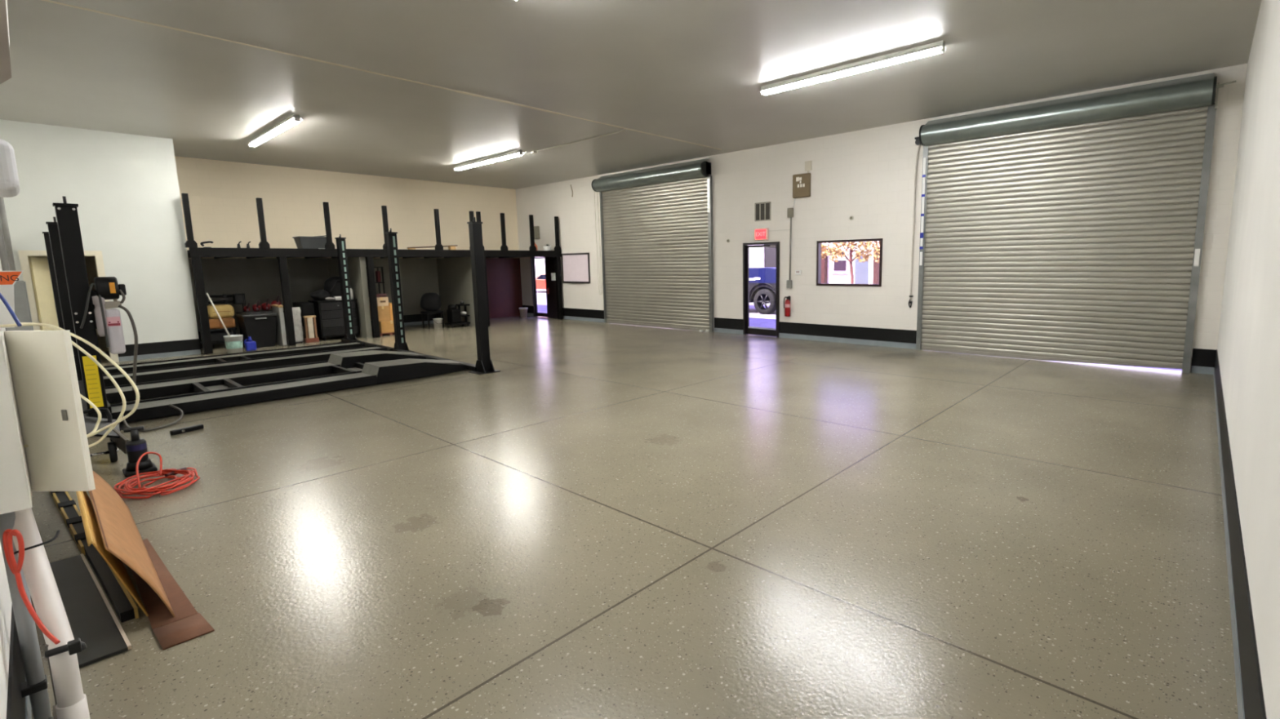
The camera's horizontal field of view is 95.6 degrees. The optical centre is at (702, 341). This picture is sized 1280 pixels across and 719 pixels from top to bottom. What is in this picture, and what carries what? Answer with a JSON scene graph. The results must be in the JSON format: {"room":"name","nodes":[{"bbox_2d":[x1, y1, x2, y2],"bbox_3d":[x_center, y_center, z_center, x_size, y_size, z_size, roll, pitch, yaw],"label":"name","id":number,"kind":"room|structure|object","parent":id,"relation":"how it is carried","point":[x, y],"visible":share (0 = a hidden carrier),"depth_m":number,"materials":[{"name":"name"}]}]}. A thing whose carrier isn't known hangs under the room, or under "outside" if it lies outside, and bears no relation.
{"room":"auto repair garage","nodes":[
{"label":"auto repair garage","id":0,"kind":"room"},
{"bbox_2d":[0,260,11,718],"bbox_3d":[-6.887,-1.078,5.448,18.137,4.250,0.200,6,10,40],"label":"wall","id":1,"kind":"structure","parent":0,"point":[5,596],"depth_m":2.02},
{"bbox_2d":[0,218,9,271],"bbox_3d":[-7.077,-1.121,5.789,0.080,4.210,0.073,6,10,40],"label":"conduit","id":2,"kind":"object","parent":1,"relation":"attached to","point":[3,258],"visible":0.16,"depth_m":5.82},
{"bbox_2d":[0,0,11,84],"bbox_3d":[-1.087,-0.586,0.754,0.815,0.310,0.222,6,10,40],"label":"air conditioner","id":3,"kind":"object","parent":1,"relation":"attached to","point":[5,61],"visible":1,"depth_m":0.94,"materials":[{"name":"white plastic"}]},
{"bbox_2d":[0,197,16,271],"bbox_3d":[-7.367,-1.154,6.063,0.080,4.210,0.113,6,10,40],"label":"conduit","id":4,"kind":"object","parent":1,"relation":"attached to","point":[3,218],"visible":0.31,"depth_m":6.08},
{"bbox_2d":[0,139,19,197],"bbox_3d":[-2.307,-0.548,1.810,0.325,0.155,0.205,6,10,40],"label":"emergency light","id":5,"kind":"object","parent":1,"relation":"attached to","point":[9,178],"visible":1,"depth_m":1.78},
{"bbox_2d":[0,270,23,328],"bbox_3d":[-2.692,-0.160,2.187,0.102,0.214,0.182,6,10,40],"label":"sign","id":6,"kind":"object","parent":1,"relation":"attached to","point":[7,278],"visible":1,"depth_m":2.18,"materials":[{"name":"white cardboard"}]},
{"bbox_2d":[0,293,22,326],"bbox_3d":[-2.595,-0.136,2.152,0.106,0.161,0.016,0,8,6],"label":"cable","id":7,"kind":"object","parent":6,"relation":"attached to","point":[3,300],"visible":1,"depth_m":2.15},
{"bbox_2d":[6,603,25,718],"bbox_3d":[-5.850,0.884,4.973,15.625,0.260,0.008,6,10,40],"label":"baseboard","id":8,"kind":"structure","parent":1,"relation":"attached to","point":[15,708],"depth_m":2.03,"materials":[{"name":"rubber"}]},
{"bbox_2d":[5,280,33,331],"bbox_3d":[-6.562,-0.320,5.522,0.450,0.520,0.168,6,10,40],"label":"junction box","id":9,"kind":"object","parent":1,"relation":"attached to","point":[22,308],"visible":0.47,"depth_m":5.40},
{"bbox_2d":[0,511,52,718],"bbox_3d":[-2.463,1.014,2.086,0.060,0.880,0.070,6,10,40],"label":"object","id":10,"kind":"object","parent":1,"relation":"attached to","point":[35,686],"visible":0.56,"depth_m":2.09,"materials":[{"name":"plastic"}]},
{"bbox_2d":[25,592,31,718],"bbox_3d":[-5.846,1.062,4.999,15.625,0.100,0.012,6,10,40],"label":"trim","id":11,"kind":"structure","parent":1,"relation":"attached to","point":[28,705],"depth_m":2.17,"materials":[{"name":"grey paint"}]},
{"bbox_2d":[0,329,95,514],"bbox_3d":[-2.408,0.267,2.059,0.237,0.602,0.267,6,10,40],"label":"electrical panel","id":12,"kind":"object","parent":1,"relation":"attached to","point":[41,408],"visible":1,"depth_m":2.09,"materials":[{"name":"white metal"}]},
{"bbox_2d":[0,323,139,447],"bbox_3d":[-2.429,0.148,2.234,0.419,0.445,0.214,-5,9,-28],"label":"cable loop","id":13,"kind":"object","parent":12,"relation":"hanging from","point":[137,393],"visible":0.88,"depth_m":2.25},
{"bbox_2d":[14,322,126,447],"bbox_3d":[-2.496,0.178,2.264,0.267,0.520,0.301,6,10,40],"label":"cable loop","id":14,"kind":"object","parent":12,"relation":"hanging from","point":[73,344],"visible":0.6,"depth_m":2.30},
{"bbox_2d":[80,394,101,435],"bbox_3d":[-2.513,0.282,2.248,0.172,0.239,0.231,6,10,40],"label":"cable loop","id":15,"kind":"object","parent":12,"relation":"hanging from","point":[86,399],"visible":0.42,"depth_m":2.30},
{"bbox_2d":[12,507,89,718],"bbox_3d":[-2.301,1.007,2.040,0.443,0.902,0.124,5,10,37],"label":"conduit pipe","id":16,"kind":"object","parent":1,"relation":"attached to","point":[71,703],"visible":0.78,"depth_m":1.98,"materials":[{"name":"plastic"}]},
{"bbox_2d":[2,528,60,644],"bbox_3d":[-2.258,0.823,1.946,0.236,0.369,0.037,2,8,21],"label":"cable","id":17,"kind":"object","parent":16,"relation":"attached to","point":[15,568],"visible":1,"depth_m":1.95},
{"bbox_2d":[0,119,199,361],"bbox_3d":[-11.130,-1.731,10.731,0.120,4.250,2.330,6,10,40],"label":"wall","id":18,"kind":"structure","parent":0,"point":[124,187],"depth_m":10.82,"materials":[{"name":"paint"}]},
{"bbox_2d":[17,250,118,362],"bbox_3d":[-11.681,-0.619,10.661,0.731,2.080,1.000,6,10,40],"label":"door","id":19,"kind":"structure","parent":18,"relation":"in","point":[38,261],"depth_m":10.26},
{"bbox_2d":[118,338,199,356],"bbox_3d":[-10.682,0.118,11.374,0.008,0.220,1.190,6,10,40],"label":"baseboard","id":20,"kind":"structure","parent":18,"relation":"attached to","point":[187,344],"depth_m":11.40,"materials":[{"name":"rubber"}]},
{"bbox_2d":[118,349,200,361],"bbox_3d":[-10.678,0.272,11.394,0.012,0.090,1.190,6,10,40],"label":"trim","id":21,"kind":"structure","parent":18,"relation":"attached to","point":[198,351],"depth_m":11.38,"materials":[{"name":"grey paint"}]},
{"bbox_2d":[27,155,519,351],"bbox_3d":[-9.959,-2.395,15.523,0.220,4.250,11.190,6,10,40],"label":"wall","id":22,"kind":"structure","parent":0,"point":[222,194],"depth_m":15.05,"materials":[{"name":"paint"}]},
{"bbox_2d":[371,320,433,328],"bbox_3d":[-8.958,-0.475,16.742,0.012,0.090,2.800,6,10,40],"label":"trim","id":23,"kind":"structure","parent":22,"relation":"attached to","point":[425,322],"depth_m":17.22,"materials":[{"name":"rubber"}]},
{"bbox_2d":[403,313,440,322],"bbox_3d":[-8.962,-0.629,16.723,0.008,0.220,2.800,6,10,40],"label":"baseboard","id":24,"kind":"structure","parent":22,"relation":"attached to","point":[414,317],"depth_m":17.25,"materials":[{"name":"rubber"}]},
{"bbox_2d":[327,257,372,337],"bbox_3d":[-9.057,-1.157,14.780,2.340,1.970,0.120,6,10,40],"label":"wall","id":25,"kind":"structure","parent":0,"point":[356,265],"depth_m":14.14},
{"bbox_2d":[436,257,475,326],"bbox_3d":[-7.152,-1.480,16.970,2.340,1.970,0.120,6,10,40],"label":"wall","id":26,"kind":"structure","parent":0,"point":[454,273],"depth_m":16.89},
{"bbox_2d":[485,257,522,318],"bbox_3d":[-7.100,-1.726,18.783,0.030,1.970,2.720,6,10,40],"label":"panel","id":27,"kind":"object","parent":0,"point":[503,274],"visible":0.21,"depth_m":19.30,"materials":[{"name":"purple paint"}]},
{"bbox_2d":[0,0,1261,189],"bbox_3d":[-3.161,-4.023,9.300,18.337,0.450,11.490,6,10,40],"label":"ceiling","id":28,"kind":"structure","parent":0,"point":[692,71],"depth_m":7.57,"materials":[{"name":"grey paint"}]},
{"bbox_2d":[248,114,302,146],"bbox_3d":[-7.883,-3.845,10.588,3.000,0.115,0.156,6,10,40],"label":"strip light","id":29,"kind":"object","parent":28,"relation":"attached to","point":[294,119],"visible":1,"depth_m":10.35,"materials":[{"name":"white plastic"}]},
{"bbox_2d":[41,0,722,150],"bbox_3d":[-3.080,-3.762,9.068,0.075,0.006,10.790,6,10,40],"label":"trim","id":30,"kind":"structure","parent":28,"relation":"attached to","point":[49,1],"depth_m":7.42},
{"bbox_2d":[453,149,524,170],"bbox_3d":[-5.161,-4.316,13.792,3.000,0.115,0.156,6,10,40],"label":"strip light","id":31,"kind":"object","parent":28,"relation":"attached to","point":[517,153],"visible":1,"depth_m":13.62,"materials":[{"name":"white plastic"}]},
{"bbox_2d":[530,129,626,153],"bbox_3d":[-2.647,-4.151,12.029,3.120,0.040,0.100,6,10,40],"label":"conduit","id":32,"kind":"object","parent":28,"relation":"attached to","point":[531,152],"visible":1,"depth_m":11.96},
{"bbox_2d":[759,40,946,95],"bbox_3d":[1.866,-3.586,7.651,2.600,0.115,0.156,6,10,40],"label":"strip light","id":33,"kind":"object","parent":28,"relation":"attached to","point":[936,47],"visible":1,"depth_m":7.47,"materials":[{"name":"white plastic"}]},
{"bbox_2d":[30,315,1238,718],"bbox_3d":[-3.097,0.511,9.913,18.337,0.200,11.490,6,10,40],"label":"floor","id":34,"kind":"structure","parent":0,"point":[611,521],"depth_m":3.62,"materials":[{"name":"concrete"}]},
{"bbox_2d":[49,553,131,667],"bbox_3d":[-3.203,1.338,2.956,1.435,0.018,0.195,5,10,37],"label":"board","id":35,"kind":"object","parent":34,"relation":"on","point":[91,618],"visible":0.82,"depth_m":2.86,"materials":[{"name":"laminate"}]},
{"bbox_2d":[48,491,138,622],"bbox_3d":[-3.940,1.234,3.672,2.870,0.062,0.078,5,10,37],"label":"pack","id":36,"kind":"object","parent":34,"relation":"on","point":[122,603],"visible":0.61,"depth_m":3.29,"materials":[{"name":"black plastic"}]},
{"bbox_2d":[82,408,128,462],"bbox_3d":[-5.401,0.854,5.175,0.540,0.453,0.324,6,10,40],"label":"hand dolly","id":37,"kind":"object","parent":34,"relation":"on","point":[117,439],"visible":0.57,"depth_m":5.16,"materials":[{"name":"black metal"}]},
{"bbox_2d":[75,491,148,617],"bbox_3d":[-3.468,1.072,3.340,1.820,0.440,0.160,6,10,40],"label":"cardboard","id":38,"kind":"object","parent":34,"relation":"on","point":[93,535],"visible":0.61,"depth_m":2.91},
{"bbox_2d":[122,426,157,477],"bbox_3d":[-4.784,0.915,4.885,0.200,0.393,0.200,6,10,40],"label":"jack","id":39,"kind":"object","parent":34,"relation":"on","point":[135,447],"visible":0.97,"depth_m":4.85,"materials":[{"name":"black metal"}]},
{"bbox_2d":[113,452,199,498],"bbox_3d":[-4.315,1.042,4.574,0.722,0.204,0.504,6,10,40],"label":"extension cord","id":40,"kind":"object","parent":34,"relation":"on","point":[128,489],"visible":1,"depth_m":4.53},
{"bbox_2d":[131,538,214,649],"bbox_3d":[-2.951,1.314,3.155,1.540,0.009,0.190,6,10,40],"label":"cardboard","id":41,"kind":"object","parent":34,"relation":"on","point":[188,624],"visible":0.78,"depth_m":2.87,"materials":[{"name":"cardboard"}]},
{"bbox_2d":[88,470,175,617],"bbox_3d":[-3.445,1.065,3.409,2.096,0.438,0.196,6,10,40],"label":"cardboard","id":42,"kind":"object","parent":41,"relation":"on","point":[120,534],"visible":0.94,"depth_m":3.11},
{"bbox_2d":[169,424,204,435],"bbox_3d":[-5.449,0.932,6.108,0.059,0.050,0.280,3,8,25],"label":"bar","id":43,"kind":"object","parent":34,"relation":"on","point":[179,431],"visible":1,"depth_m":6.09,"materials":[{"name":"black metal"}]},
{"bbox_2d":[197,327,236,348],"bbox_3d":[-10.622,-0.075,12.647,0.600,0.440,0.600,6,10,40],"label":"table","id":44,"kind":"object","parent":34,"relation":"on","point":[233,329],"visible":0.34,"depth_m":12.57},
{"bbox_2d":[200,342,225,344],"bbox_3d":[-10.620,0.009,12.659,0.500,0.030,0.520,6,10,40],"label":"shelf","id":45,"kind":"object","parent":44,"relation":"attached to","point":[201,342],"depth_m":12.49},
{"bbox_2d":[210,330,233,342],"bbox_3d":[-10.585,-0.113,12.623,0.480,0.220,0.460,6,10,40],"label":"tool bag","id":46,"kind":"object","parent":44,"relation":"on","point":[216,336],"visible":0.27,"depth_m":12.46,"materials":[{"name":"black fabric"}]},
{"bbox_2d":[208,317,235,329],"bbox_3d":[-10.556,-0.405,12.608,0.460,0.232,0.500,6,10,40],"label":"cushion","id":47,"kind":"object","parent":44,"relation":"on","point":[229,322],"visible":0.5,"depth_m":12.47,"materials":[{"name":"orange fabric"}]},
{"bbox_2d":[207,304,234,318],"bbox_3d":[-10.530,-0.660,12.601,0.448,0.290,0.460,6,10,40],"label":"cushion","id":48,"kind":"object","parent":47,"relation":"on","point":[224,311],"visible":0.84,"depth_m":12.47,"materials":[{"name":"yellow fabric"}]},
{"bbox_2d":[205,293,245,346],"bbox_3d":[-10.714,-0.492,13.053,0.230,1.160,0.720,6,10,40],"label":"shelf","id":49,"kind":"object","parent":34,"relation":"on","point":[237,299],"visible":0.53,"depth_m":13.04,"materials":[{"name":"metal"}]},
{"bbox_2d":[223,334,243,353],"bbox_3d":[-9.650,0.053,11.900,0.314,0.360,0.326,6,10,40],"label":"bucket","id":50,"kind":"object","parent":34,"relation":"on","point":[233,343],"visible":0.98,"depth_m":11.80,"materials":[{"name":"white plastic"}]},
{"bbox_2d":[205,293,230,336],"bbox_3d":[-9.814,-0.402,11.848,0.474,1.210,0.144,-2,8,-6],"label":"mop","id":51,"kind":"object","parent":50,"relation":"in","point":[207,295],"visible":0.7,"depth_m":11.78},
{"bbox_2d":[244,336,256,351],"bbox_3d":[-9.533,0.046,12.160,0.140,0.300,0.197,6,10,40],"label":"jug","id":52,"kind":"object","parent":34,"relation":"on","point":[250,345],"visible":1,"depth_m":12.12,"materials":[{"name":"blue plastic"}]},
{"bbox_2d":[235,311,278,347],"bbox_3d":[-9.824,-0.270,12.778,0.650,0.770,0.640,6,10,40],"label":"trash bin","id":53,"kind":"object","parent":34,"relation":"on","point":[260,326],"visible":0.99,"depth_m":12.61,"materials":[{"name":"black plastic"}]},
{"bbox_2d":[235,310,284,344],"bbox_3d":[-10.132,-0.327,13.344,0.500,0.740,0.860,6,10,40],"label":"bench","id":54,"kind":"object","parent":34,"relation":"on","point":[268,310],"visible":0.12,"depth_m":13.19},
{"bbox_2d":[252,300,260,311],"bbox_3d":[-10.139,-0.810,13.133,0.262,0.258,0.144,6,10,40],"label":"power tool","id":55,"kind":"object","parent":54,"relation":"on","point":[255,308],"visible":0.98,"depth_m":13.11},
{"bbox_2d":[261,298,270,311],"bbox_3d":[-10.027,-0.846,13.269,0.276,0.276,0.162,6,10,40],"label":"power tool","id":56,"kind":"object","parent":54,"relation":"on","point":[265,306],"visible":1,"depth_m":13.24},
{"bbox_2d":[42,195,500,431],"bbox_3d":[-7.305,-0.734,9.630,6.896,2.460,4.770,6,10,40],"label":"lift","id":57,"kind":"object","parent":34,"relation":"on","point":[217,381],"visible":0.91,"depth_m":8.39,"materials":[{"name":"metal"}]},
{"bbox_2d":[107,321,120,326],"bbox_3d":[-6.230,-0.191,6.114,0.002,0.045,0.090,6,10,40],"label":"print","id":58,"kind":"object","parent":57,"relation":"attached to","point":[109,323],"depth_m":6.12},
{"bbox_2d":[192,378,244,392],"bbox_3d":[-6.597,0.645,7.864,0.890,0.120,0.400,6,10,40],"label":"tray","id":59,"kind":"object","parent":57,"relation":"on","point":[224,384],"depth_m":7.98,"materials":[{"name":"metal"}]},
{"bbox_2d":[215,355,251,362],"bbox_3d":[-8.245,0.358,10.162,0.570,0.120,0.400,6,10,40],"label":"tray","id":60,"kind":"object","parent":57,"relation":"on","point":[238,358],"depth_m":10.26,"materials":[{"name":"metal"}]},
{"bbox_2d":[331,362,364,373],"bbox_3d":[-5.488,0.458,9.138,0.890,0.120,0.400,6,10,40],"label":"tray","id":61,"kind":"object","parent":57,"relation":"on","point":[344,367],"depth_m":9.29,"materials":[{"name":"metal"}]},
{"bbox_2d":[271,306,286,346],"bbox_3d":[-9.527,-0.351,13.007,0.550,0.860,0.080,6,10,40],"label":"locker","id":62,"kind":"object","parent":34,"relation":"on","point":[281,340],"visible":0.91,"depth_m":12.87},
{"bbox_2d":[292,306,304,343],"bbox_3d":[-9.338,-0.373,13.280,0.100,0.838,0.229,6,10,40],"label":"panel","id":63,"kind":"object","parent":34,"relation":"on","point":[296,311],"visible":0.68,"depth_m":13.29,"materials":[{"name":"metal"}]},
{"bbox_2d":[292,302,315,342],"bbox_3d":[-9.492,-0.478,13.792,0.665,0.900,0.260,6,10,40],"label":"base cabinet","id":64,"kind":"object","parent":34,"relation":"on","point":[307,308],"visible":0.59,"depth_m":13.54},
{"bbox_2d":[302,315,319,342],"bbox_3d":[-9.109,-0.293,13.433,0.120,0.620,0.260,6,10,40],"label":"wooden stand","id":65,"kind":"object","parent":34,"relation":"on","point":[310,326],"visible":1,"depth_m":13.41,"materials":[{"name":"brown wood"}]},
{"bbox_2d":[307,298,359,340],"bbox_3d":[-8.969,-0.547,14.073,0.724,0.944,0.840,6,10,40],"label":"tool chest","id":66,"kind":"object","parent":34,"relation":"on","point":[329,313],"visible":0.81,"depth_m":13.73,"materials":[{"name":"black metal"}]},
{"bbox_2d":[310,289,329,300],"bbox_3d":[-9.156,-1.100,13.825,0.390,0.274,0.392,-3,8,-15],"label":"heap","id":67,"kind":"object","parent":66,"relation":"on","point":[321,295],"visible":0.88,"depth_m":13.71,"materials":[{"name":"black fabric"}]},
{"bbox_2d":[324,275,342,298],"bbox_3d":[-8.925,-1.295,14.111,0.488,0.602,0.528,6,10,40],"label":"duffel bag","id":68,"kind":"object","parent":66,"relation":"on","point":[331,285],"visible":0.45,"depth_m":13.92,"materials":[{"name":"black fabric"}]},
{"bbox_2d":[181,193,563,354],"bbox_3d":[-8.209,-1.900,15.595,2.455,3.200,8.883,6,10,40],"label":"storage rack","id":69,"kind":"object","parent":34,"relation":"on","point":[195,253],"visible":0.91,"depth_m":13.24,"materials":[{"name":"black metal"}]},
{"bbox_2d":[292,235,326,248],"bbox_3d":[-9.014,-2.271,13.325,0.480,0.366,0.620,6,10,40],"label":"storage tote","id":70,"kind":"object","parent":69,"relation":"on","point":[317,242],"visible":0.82,"depth_m":13.16,"materials":[{"name":"grey plastic"}]},
{"bbox_2d":[406,244,457,249],"bbox_3d":[-7.170,-2.485,15.375,1.267,0.184,0.155,-8,10,-42],"label":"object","id":71,"kind":"object","parent":69,"relation":"on","point":[450,247],"visible":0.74,"depth_m":15.36,"materials":[{"name":"brown wood"}]},
{"bbox_2d":[365,266,385,332],"bbox_3d":[-8.681,-1.108,15.288,0.340,1.725,0.440,6,10,40],"label":"wire rack","id":72,"kind":"object","parent":34,"relation":"on","point":[383,282],"visible":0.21,"depth_m":15.25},
{"bbox_2d":[379,332,394,336],"bbox_3d":[-8.106,-0.217,14.838,0.550,0.065,0.560,6,10,40],"label":"wooden pallet","id":73,"kind":"object","parent":34,"relation":"on","point":[389,333],"visible":0.3,"depth_m":14.65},
{"bbox_2d":[378,320,394,333],"bbox_3d":[-8.090,-0.403,14.851,0.532,0.294,0.520,6,10,40],"label":"cardboard box","id":74,"kind":"object","parent":73,"relation":"on","point":[386,326],"visible":0.37,"depth_m":14.58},
{"bbox_2d":[369,306,391,321],"bbox_3d":[-8.198,-0.719,14.678,0.443,0.378,0.330,6,10,40],"label":"cardboard box","id":75,"kind":"object","parent":74,"relation":"on","point":[384,312],"visible":0.48,"depth_m":14.55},
{"bbox_2d":[368,297,388,306],"bbox_3d":[-8.218,-1.018,14.651,0.403,0.218,0.330,6,10,40],"label":"cardboard box","id":76,"kind":"object","parent":75,"relation":"on","point":[381,301],"visible":0.52,"depth_m":14.54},
{"bbox_2d":[420,292,444,328],"bbox_3d":[-7.637,-0.890,16.306,0.458,0.991,0.573,6,10,40],"label":"folding chair","id":77,"kind":"object","parent":34,"relation":"on","point":[430,302],"visible":0.99,"depth_m":16.13,"materials":[{"name":"black fabric"}]},
{"bbox_2d":[432,318,442,328],"bbox_3d":[-7.354,-0.502,16.062,0.256,0.280,0.269,6,10,40],"label":"pail","id":78,"kind":"object","parent":34,"relation":"on","point":[437,322],"visible":1,"depth_m":15.98,"materials":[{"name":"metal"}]},
{"bbox_2d":[444,303,470,328],"bbox_3d":[-6.951,-0.747,16.396,0.400,0.662,0.560,6,10,40],"label":"stand","id":79,"kind":"object","parent":34,"relation":"on","point":[454,317],"visible":0.99,"depth_m":16.23,"materials":[{"name":"black metal"}]},
{"bbox_2d":[455,303,470,316],"bbox_3d":[-6.830,-0.899,16.482,0.350,0.340,0.240,6,10,40],"label":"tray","id":80,"kind":"object","parent":79,"relation":"on","point":[459,305],"depth_m":16.39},
{"bbox_2d":[518,307,527,318],"bbox_3d":[-5.852,-0.937,18.893,0.278,0.342,0.278,6,10,40],"label":"waste bin","id":81,"kind":"object","parent":34,"relation":"on","point":[523,311],"visible":1,"depth_m":18.80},
{"bbox_2d":[515,63,1247,373],"bbox_3d":[0.588,-2.324,13.885,18.337,4.250,0.100,6,10,40],"label":"wall","id":82,"kind":"structure","parent":0,"point":[868,175],"depth_m":11.97,"materials":[{"name":"paint"}]},
{"bbox_2d":[533,226,539,239],"bbox_3d":[-5.403,-3.547,18.785,0.240,0.410,0.100,6,10,40],"label":"wall box","id":83,"kind":"object","parent":82,"relation":"attached to","point":[536,228],"visible":0.75,"depth_m":18.72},
{"bbox_2d":[530,257,557,318],"bbox_3d":[-5.107,-1.793,18.845,1.520,2.030,0.210,6,10,40],"label":"door","id":84,"kind":"structure","parent":82,"relation":"in","point":[549,262],"depth_m":18.73,"materials":[{"name":"brown metal"}]},
{"bbox_2d":[561,253,590,283],"bbox_3d":[-3.900,-2.249,17.687,1.360,0.910,0.070,6,10,40],"label":"whiteboard","id":85,"kind":"object","parent":82,"relation":"attached to","point":[575,267],"visible":1,"depth_m":17.68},
{"bbox_2d":[591,158,714,332],"bbox_3d":[-1.502,-2.468,15.361,4.335,4.200,0.372,6,10,40],"label":"rolling shutter","id":86,"kind":"object","parent":82,"relation":"attached to","point":[657,251],"visible":1,"depth_m":15.20,"materials":[{"name":"grey metal"}]},
{"bbox_2d":[592,158,708,191],"bbox_3d":[-1.449,-4.319,15.045,4.020,0.450,0.352,6,10,40],"label":"hood","id":87,"kind":"object","parent":86,"relation":"attached to","point":[697,170],"depth_m":14.77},
{"bbox_2d":[742,241,779,337],"bbox_3d":[1.366,-1.199,13.321,1.000,2.150,0.178,6,10,40],"label":"door","id":88,"kind":"structure","parent":82,"relation":"in","point":[747,330],"depth_m":13.48,"materials":[{"name":"black metal"}]},
{"bbox_2d":[754,228,768,240],"bbox_3d":[1.338,-2.436,13.103,0.370,0.260,0.068,6,10,40],"label":"exit sign","id":89,"kind":"object","parent":82,"relation":"attached to","point":[759,233],"visible":1,"depth_m":13.07,"materials":[{"name":"red"}]},
{"bbox_2d":[755,201,770,221],"bbox_3d":[1.364,-2.938,13.043,0.430,0.410,0.014,6,10,40],"label":"air vent","id":90,"kind":"object","parent":82,"relation":"in","point":[762,210],"visible":1,"depth_m":13.04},
{"bbox_2d":[783,296,790,316],"bbox_3d":[1.892,-0.788,12.815,0.150,0.457,0.134,-2,8,-10],"label":"fire extinguisher","id":91,"kind":"object","parent":82,"relation":"attached to","point":[787,304],"visible":1,"depth_m":12.77,"materials":[{"name":"metal"}]},
{"bbox_2d":[786,198,795,288],"bbox_3d":[1.944,-2.138,12.618,0.192,1.942,0.070,6,10,40],"label":"conduit","id":92,"kind":"object","parent":82,"relation":"attached to","point":[790,211],"visible":1,"depth_m":12.63,"materials":[{"name":"white plastic"}]},
{"bbox_2d":[792,173,810,198],"bbox_3d":[2.114,-3.321,12.293,0.420,0.490,0.074,6,10,40],"label":"speaker box","id":93,"kind":"object","parent":82,"relation":"attached to","point":[801,182],"visible":1,"depth_m":12.26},
{"bbox_2d":[804,160,811,173],"bbox_3d":[2.232,-3.685,12.172,0.160,0.240,0.020,6,10,40],"label":"bracket","id":94,"kind":"object","parent":82,"relation":"attached to","point":[808,163],"visible":1,"depth_m":12.16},
{"bbox_2d":[816,238,882,286],"bbox_3d":[3.017,-1.616,11.861,1.450,0.940,0.120,6,10,40],"label":"window","id":95,"kind":"structure","parent":82,"relation":"in","point":[818,242],"depth_m":11.93,"materials":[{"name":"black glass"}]},
{"bbox_2d":[522,305,1216,367],"bbox_3d":[0.579,-0.443,14.098,17.937,0.255,0.008,6,10,40],"label":"baseboard","id":96,"kind":"structure","parent":82,"relation":"attached to","point":[1201,357],"depth_m":12.13,"materials":[{"name":"rubber"}]},
{"bbox_2d":[527,312,1214,374],"bbox_3d":[0.580,-0.264,14.120,17.937,0.105,0.012,6,10,40],"label":"trim","id":97,"kind":"structure","parent":82,"relation":"attached to","point":[1194,369],"depth_m":12.16,"materials":[{"name":"grey paint"}]},
{"bbox_2d":[908,137,920,307],"bbox_3d":[3.982,-2.194,10.815,0.161,3.141,0.098,6,10,40],"label":"chain","id":98,"kind":"object","parent":82,"relation":"attached to","point":[917,142],"visible":0.97,"depth_m":10.82,"materials":[{"name":"metal"}]},
{"bbox_2d":[915,72,1236,373],"bbox_3d":[5.568,-1.752,9.314,4.186,4.200,0.372,6,10,40],"label":"rolling shutter","id":99,"kind":"object","parent":82,"relation":"attached to","point":[1071,229],"visible":1,"depth_m":9.19,"materials":[{"name":"grey metal"}]},
{"bbox_2d":[920,72,1214,146],"bbox_3d":[5.476,-3.617,9.122,3.900,0.450,0.352,6,10,40],"label":"hood","id":100,"kind":"object","parent":99,"relation":"attached to","point":[1195,93],"depth_m":8.81,"materials":[{"name":"metal"}]},
{"bbox_2d":[1217,0,1279,718],"bbox_3d":[3.711,-0.992,3.701,0.200,4.250,11.390,6,10,40],"label":"wall","id":101,"kind":"structure","parent":0,"point":[1248,347],"depth_m":3.05,"materials":[{"name":"paint"}]},
{"bbox_2d":[1213,368,1244,718],"bbox_3d":[3.721,1.046,4.118,0.012,0.100,11.178,6,10,40],"label":"trim","id":102,"kind":"structure","parent":101,"relation":"attached to","point":[1233,621],"depth_m":2.81,"materials":[{"name":"grey paint"}]},
{"bbox_2d":[1214,349,1266,718],"bbox_3d":[3.720,0.862,4.091,0.008,0.270,11.178,6,10,40],"label":"baseboard","id":103,"kind":"structure","parent":101,"relation":"attached to","point":[1252,690],"depth_m":2.48,"materials":[{"name":"rubber"}]},
{"label":"outside","id":104,"kind":"structure","parent":0,"visible":0},
{"bbox_2d":[536,288,776,328],"bbox_3d":[7.309,-3.731,40.507,82.000,0.220,48.900,6,10,40],"label":"ground","id":105,"kind":"structure","parent":104,"point":[757,319],"depth_m":19.30,"materials":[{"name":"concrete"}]},
{"bbox_2d":[535,273,546,289],"bbox_3d":[-9.838,-3.854,37.804,4.500,1.230,1.720,6,10,40],"label":"car","id":106,"kind":"object","parent":105,"relation":"on","point":[540,282],"visible":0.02,"depth_m":37.21,"materials":[{"name":"red metal"}]},
{"bbox_2d":[534,244,764,277],"bbox_3d":[-7.883,-8.052,49.622,38.700,6.330,6.100,6,10,40],"label":"warehouse","id":107,"kind":"structure","parent":105,"relation":"on","point":[756,255],"depth_m":36.44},
{"bbox_2d":[749,266,776,314],"bbox_3d":[1.395,-2.182,20.931,5.550,2.140,1.969,6,10,40],"label":"pickup truck","id":108,"kind":"object","parent":105,"relation":"on","point":[762,281],"visible":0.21,"depth_m":19.34,"materials":[{"name":"blue metal"}]},
{"bbox_2d":[764,244,776,267],"bbox_3d":[5.959,-4.864,32.044,2.950,4.330,5.100,6,10,40],"label":"building","id":109,"kind":"structure","parent":105,"relation":"on","point":[770,254],"depth_m":30.87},
{"bbox_2d":[821,240,879,284],"bbox_3d":[8.788,-4.876,26.979,7.200,5.630,6.000,6,10,40],"label":"house","id":110,"kind":"structure","parent":105,"relation":"on","point":[868,272],"depth_m":25.83,"materials":[{"name":"white"}]},
{"bbox_2d":[821,240,879,284],"bbox_3d":[5.700,-3.179,21.473,3.387,3.873,1.611,6,10,40],"label":"leafy tree","id":111,"kind":"object","parent":105,"relation":"on","point":[837,251],"visible":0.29,"depth_m":21.46,"materials":[{"name":"orange plant"}]},
{"bbox_2d":[537,311,1182,370],"bbox_3d":[0.936,-0.306,14.946,30.000,0.018,1.500,6,10,40],"label":"apron","id":112,"kind":"object","parent":105,"relation":"on","point":[545,312],"depth_m":8.98,"materials":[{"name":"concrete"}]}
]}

